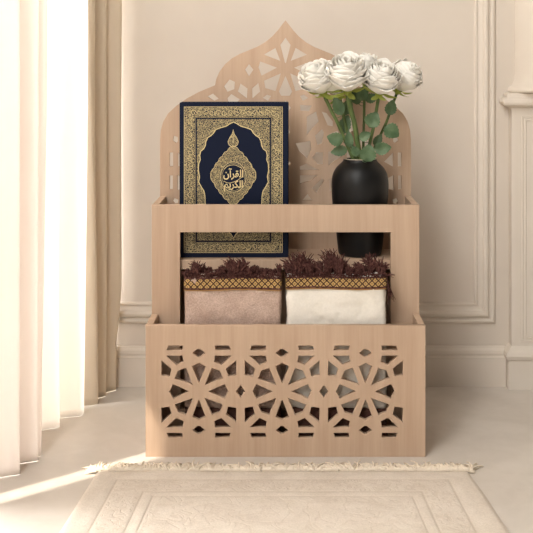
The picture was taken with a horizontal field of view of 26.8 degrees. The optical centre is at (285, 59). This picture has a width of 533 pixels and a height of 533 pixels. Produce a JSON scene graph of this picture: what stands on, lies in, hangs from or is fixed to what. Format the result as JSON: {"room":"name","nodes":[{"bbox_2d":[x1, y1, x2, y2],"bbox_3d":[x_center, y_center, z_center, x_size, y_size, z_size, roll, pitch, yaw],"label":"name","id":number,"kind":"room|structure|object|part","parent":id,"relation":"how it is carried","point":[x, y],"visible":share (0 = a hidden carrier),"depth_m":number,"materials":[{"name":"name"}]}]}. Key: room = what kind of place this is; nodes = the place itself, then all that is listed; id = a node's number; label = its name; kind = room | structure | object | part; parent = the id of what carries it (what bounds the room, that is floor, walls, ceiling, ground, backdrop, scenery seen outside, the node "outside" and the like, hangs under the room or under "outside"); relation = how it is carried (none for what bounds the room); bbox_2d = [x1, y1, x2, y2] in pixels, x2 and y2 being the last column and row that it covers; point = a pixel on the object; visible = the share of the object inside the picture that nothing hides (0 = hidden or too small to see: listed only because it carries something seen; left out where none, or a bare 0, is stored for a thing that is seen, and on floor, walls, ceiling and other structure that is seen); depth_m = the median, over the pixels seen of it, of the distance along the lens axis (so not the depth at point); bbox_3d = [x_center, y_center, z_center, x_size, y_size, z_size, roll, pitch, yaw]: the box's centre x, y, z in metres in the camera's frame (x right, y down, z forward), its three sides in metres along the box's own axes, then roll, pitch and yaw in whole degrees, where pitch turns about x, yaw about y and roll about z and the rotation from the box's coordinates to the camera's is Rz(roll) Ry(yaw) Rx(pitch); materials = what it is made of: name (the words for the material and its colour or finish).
{"room":"home prayer room","nodes":[
{"label":"home prayer room","id":0,"kind":"room"},
{"bbox_2d":[0,387,532,532],"bbox_3d":[0.790,0.663,0.450,3.220,0.050,3.700,0,0,0],"label":"floor","id":1,"kind":"structure","parent":0,"point":[489,427],"depth_m":1.82,"materials":[{"name":"stone"}]},
{"bbox_2d":[0,0,46,476],"bbox_3d":[-0.448,-0.537,1.747,0.126,2.349,0.296,0,0,0],"label":"curtain","id":2,"kind":"object","parent":1,"relation":"on","point":[23,23],"visible":1,"depth_m":1.77,"materials":[{"name":"white fabric"}]},
{"bbox_2d":[42,0,87,429],"bbox_3d":[-0.419,-0.537,1.953,0.061,2.349,0.183,0,0,28],"label":"curtain","id":3,"kind":"object","parent":1,"relation":"on","point":[63,354],"visible":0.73,"depth_m":2.00,"materials":[{"name":"white fabric"}]},
{"bbox_2d":[84,0,121,405],"bbox_3d":[-0.379,-0.537,2.094,0.074,2.349,0.202,0,0,35],"label":"curtain","id":4,"kind":"object","parent":1,"relation":"on","point":[103,224],"visible":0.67,"depth_m":2.12,"materials":[{"name":"beige fabric"}]},
{"bbox_2d":[59,459,509,532],"bbox_3d":[0.005,0.633,1.357,0.690,0.011,0.817,0,0,0],"label":"rug","id":5,"kind":"object","parent":1,"relation":"on","point":[277,497],"visible":1,"depth_m":1.61,"materials":[{"name":"beige fabric"}]},
{"bbox_2d":[146,20,424,456],"bbox_3d":[0.000,0.283,1.909,0.450,0.709,0.218,0,0,0],"label":"wooden rack","id":6,"kind":"object","parent":1,"relation":"on","point":[312,225],"visible":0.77,"depth_m":1.81,"materials":[{"name":"brown wood"}]},
{"bbox_3d":[-0.220,0.532,1.847,0.011,0.211,0.073,0,0,0],"label":"panel","id":7,"kind":"part","parent":6,"relation":"part of","materials":[{"name":"brown wood"}]},
{"bbox_3d":[-0.220,0.441,1.952,0.011,0.394,0.113,0,0,0],"label":"panel","id":8,"kind":"part","parent":6,"relation":"part of","materials":[{"name":"brown wood"}]},
{"bbox_2d":[181,256,281,435],"bbox_3d":[-0.087,0.475,1.845,0.166,0.309,0.056,0,0,0],"label":"mat","id":9,"kind":"object","parent":6,"relation":"in","point":[235,292],"visible":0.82,"depth_m":1.83,"materials":[{"name":"pink fabric"}]},
{"bbox_3d":[-0.086,0.364,1.848,0.160,0.017,0.047,0,0,0],"label":"braid trim","id":10,"kind":"part","parent":9,"relation":"part of","materials":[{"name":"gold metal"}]},
{"bbox_2d":[180,102,288,256],"bbox_3d":[-0.088,0.205,1.935,0.187,0.266,0.035,0,0,0],"label":"book","id":11,"kind":"object","parent":6,"relation":"on","point":[231,152],"visible":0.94,"depth_m":1.92,"materials":[{"name":"blue paper"}]},
{"bbox_2d":[228,130,238,147],"bbox_3d":[-0.090,0.135,1.918,0.019,0.034,0.001,0,0,0],"label":"pendant","id":12,"kind":"object","parent":11,"relation":"on","point":[233,135],"depth_m":1.92,"materials":[{"name":"gold metal"}]},
{"bbox_3d":[0.000,0.441,1.889,0.450,0.394,0.011,0,0,0],"label":"frame","id":13,"kind":"part","parent":6,"relation":"part of","materials":[{"name":"brown wood"}]},
{"bbox_2d":[181,249,389,268],"bbox_3d":[0.000,0.346,1.952,0.428,0.016,0.113,0,0,0],"label":"shelf","id":14,"kind":"object","parent":6,"relation":"attached to","point":[263,262],"depth_m":1.90,"materials":[{"name":"brown wood"}]},
{"bbox_3d":[0.000,0.532,1.806,0.450,0.211,0.011,0,0,0],"label":"panel","id":15,"kind":"part","parent":6,"relation":"part of","materials":[{"name":"brown wood"}]},
{"bbox_2d":[280,248,395,435],"bbox_3d":[0.085,0.469,1.846,0.191,0.320,0.060,0,0,0],"label":"mat","id":16,"kind":"object","parent":6,"relation":"in","point":[341,293],"visible":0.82,"depth_m":1.83,"materials":[{"name":"white fabric"}]},
{"bbox_3d":[0.083,0.362,1.848,0.166,0.016,0.047,0,0,0],"label":"braid trim","id":17,"kind":"part","parent":16,"relation":"part of","materials":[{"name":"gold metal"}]},
{"bbox_2d":[331,157,388,257],"bbox_3d":[0.130,0.255,1.949,0.099,0.167,0.099,0,0,0],"label":"vase","id":18,"kind":"object","parent":6,"relation":"on","point":[354,181],"visible":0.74,"depth_m":1.91,"materials":[{"name":"black ceramic"}]},
{"bbox_2d":[298,58,354,158],"bbox_3d":[0.077,0.100,1.919,0.112,0.207,0.072,0,0,0],"label":"rose","id":19,"kind":"object","parent":18,"relation":"in","point":[312,78],"visible":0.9,"depth_m":1.92,"materials":[{"name":"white plant"}]},
{"bbox_3d":[0.099,0.132,1.934,0.069,0.143,0.010,0,0,-7],"label":"stem","id":20,"kind":"part","parent":19,"relation":"part of","materials":[{"name":"green plant"}]},
{"bbox_2d":[327,60,356,158],"bbox_3d":[0.086,0.102,1.946,0.074,0.204,0.072,0,0,34],"label":"rose","id":21,"kind":"object","parent":18,"relation":"in","point":[345,122],"visible":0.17,"depth_m":1.95,"materials":[{"name":"green plant"}]},
{"bbox_3d":[0.114,0.135,1.953,0.044,0.138,0.012,0,0,0],"label":"stem","id":22,"kind":"part","parent":21,"relation":"part of","materials":[{"name":"green plant"}]},
{"bbox_2d":[325,51,376,161],"bbox_3d":[0.108,0.094,1.901,0.092,0.220,0.084,0,0,0],"label":"rose","id":23,"kind":"object","parent":18,"relation":"in","point":[348,69],"visible":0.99,"depth_m":1.89,"materials":[{"name":"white plant"}]},
{"bbox_3d":[0.120,0.131,1.926,0.041,0.147,0.010,0,0,-29],"label":"stem","id":24,"kind":"part","parent":23,"relation":"part of","materials":[{"name":"green plant"}]},
{"bbox_2d":[351,52,377,147],"bbox_3d":[0.142,0.099,1.986,0.058,0.225,0.060,0,0,44],"label":"rose","id":25,"kind":"object","parent":18,"relation":"in","point":[362,95],"visible":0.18,"depth_m":1.97,"materials":[{"name":"green plant"}]},
{"bbox_3d":[0.138,0.127,1.974,0.005,0.168,0.040,0,0,11],"label":"stem","id":26,"kind":"part","parent":25,"relation":"part of","materials":[{"name":"green plant"}]},
{"bbox_2d":[359,58,402,154],"bbox_3d":[0.163,0.100,1.908,0.074,0.207,0.072,0,0,0],"label":"rose","id":27,"kind":"object","parent":18,"relation":"in","point":[384,77],"visible":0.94,"depth_m":1.90,"materials":[{"name":"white plant"}]},
{"bbox_3d":[0.146,0.133,1.933,0.038,0.141,0.007,0,0,27],"label":"stem","id":28,"kind":"part","parent":27,"relation":"part of","materials":[{"name":"green plant"}]},
{"bbox_2d":[373,58,422,148],"bbox_3d":[0.191,0.101,1.951,0.110,0.210,0.067,0,0,-33],"label":"rose","id":29,"kind":"object","parent":18,"relation":"in","point":[411,79],"visible":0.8,"depth_m":1.94,"materials":[{"name":"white plant"}]},
{"bbox_3d":[0.163,0.132,1.959,0.074,0.149,0.008,0,0,-19],"label":"stem","id":30,"kind":"part","parent":29,"relation":"part of","materials":[{"name":"green plant"}]},
{"bbox_3d":[0.220,0.441,1.952,0.011,0.394,0.113,0,0,0],"label":"panel","id":31,"kind":"part","parent":6,"relation":"part of","materials":[{"name":"brown wood"}]},
{"bbox_3d":[0.220,0.532,1.847,0.011,0.211,0.073,0,0,0],"label":"panel","id":32,"kind":"part","parent":6,"relation":"part of","materials":[{"name":"brown wood"}]},
{"bbox_2d":[116,0,514,345],"bbox_3d":[0.790,-0.962,2.250,3.220,3.200,0.100,0,0,0],"label":"wall","id":33,"kind":"structure","parent":0,"point":[173,51],"depth_m":2.20,"materials":[{"name":"paint"}]},
{"bbox_2d":[118,0,494,322],"bbox_3d":[-0.124,-0.473,2.195,1.071,1.978,0.012,0,0,0],"label":"trim","id":34,"kind":"structure","parent":33,"relation":"attached to","point":[482,310],"depth_m":2.19,"materials":[{"name":"beige paint"}]},
{"bbox_2d":[116,346,505,386],"bbox_3d":[-0.145,0.599,2.193,1.150,0.077,0.014,0,0,0],"label":"baseboard","id":35,"kind":"structure","parent":33,"relation":"attached to","point":[445,366],"depth_m":2.19,"materials":[{"name":"beige paint"}]},
{"bbox_2d":[499,92,532,389],"bbox_3d":[0.538,0.350,2.177,0.237,0.575,0.046,0,0,0],"label":"pilaster","id":36,"kind":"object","parent":33,"relation":"attached to","point":[518,354],"depth_m":2.17,"materials":[{"name":"beige paint"}]},
{"bbox_2d":[508,0,532,92],"bbox_3d":[0.538,-0.950,2.220,0.209,2.025,0.209,0,0,0],"label":"column","id":37,"kind":"structure","parent":33,"relation":"attached to","point":[523,77],"depth_m":2.17,"materials":[{"name":"beige paint"}]},
{"bbox_2d":[522,116,532,341],"bbox_3d":[0.539,0.328,2.171,0.163,0.438,0.002,0,0,0],"label":"trim","id":38,"kind":"structure","parent":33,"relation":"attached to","point":[525,119],"depth_m":2.17,"materials":[{"name":"beige paint"}]}
]}

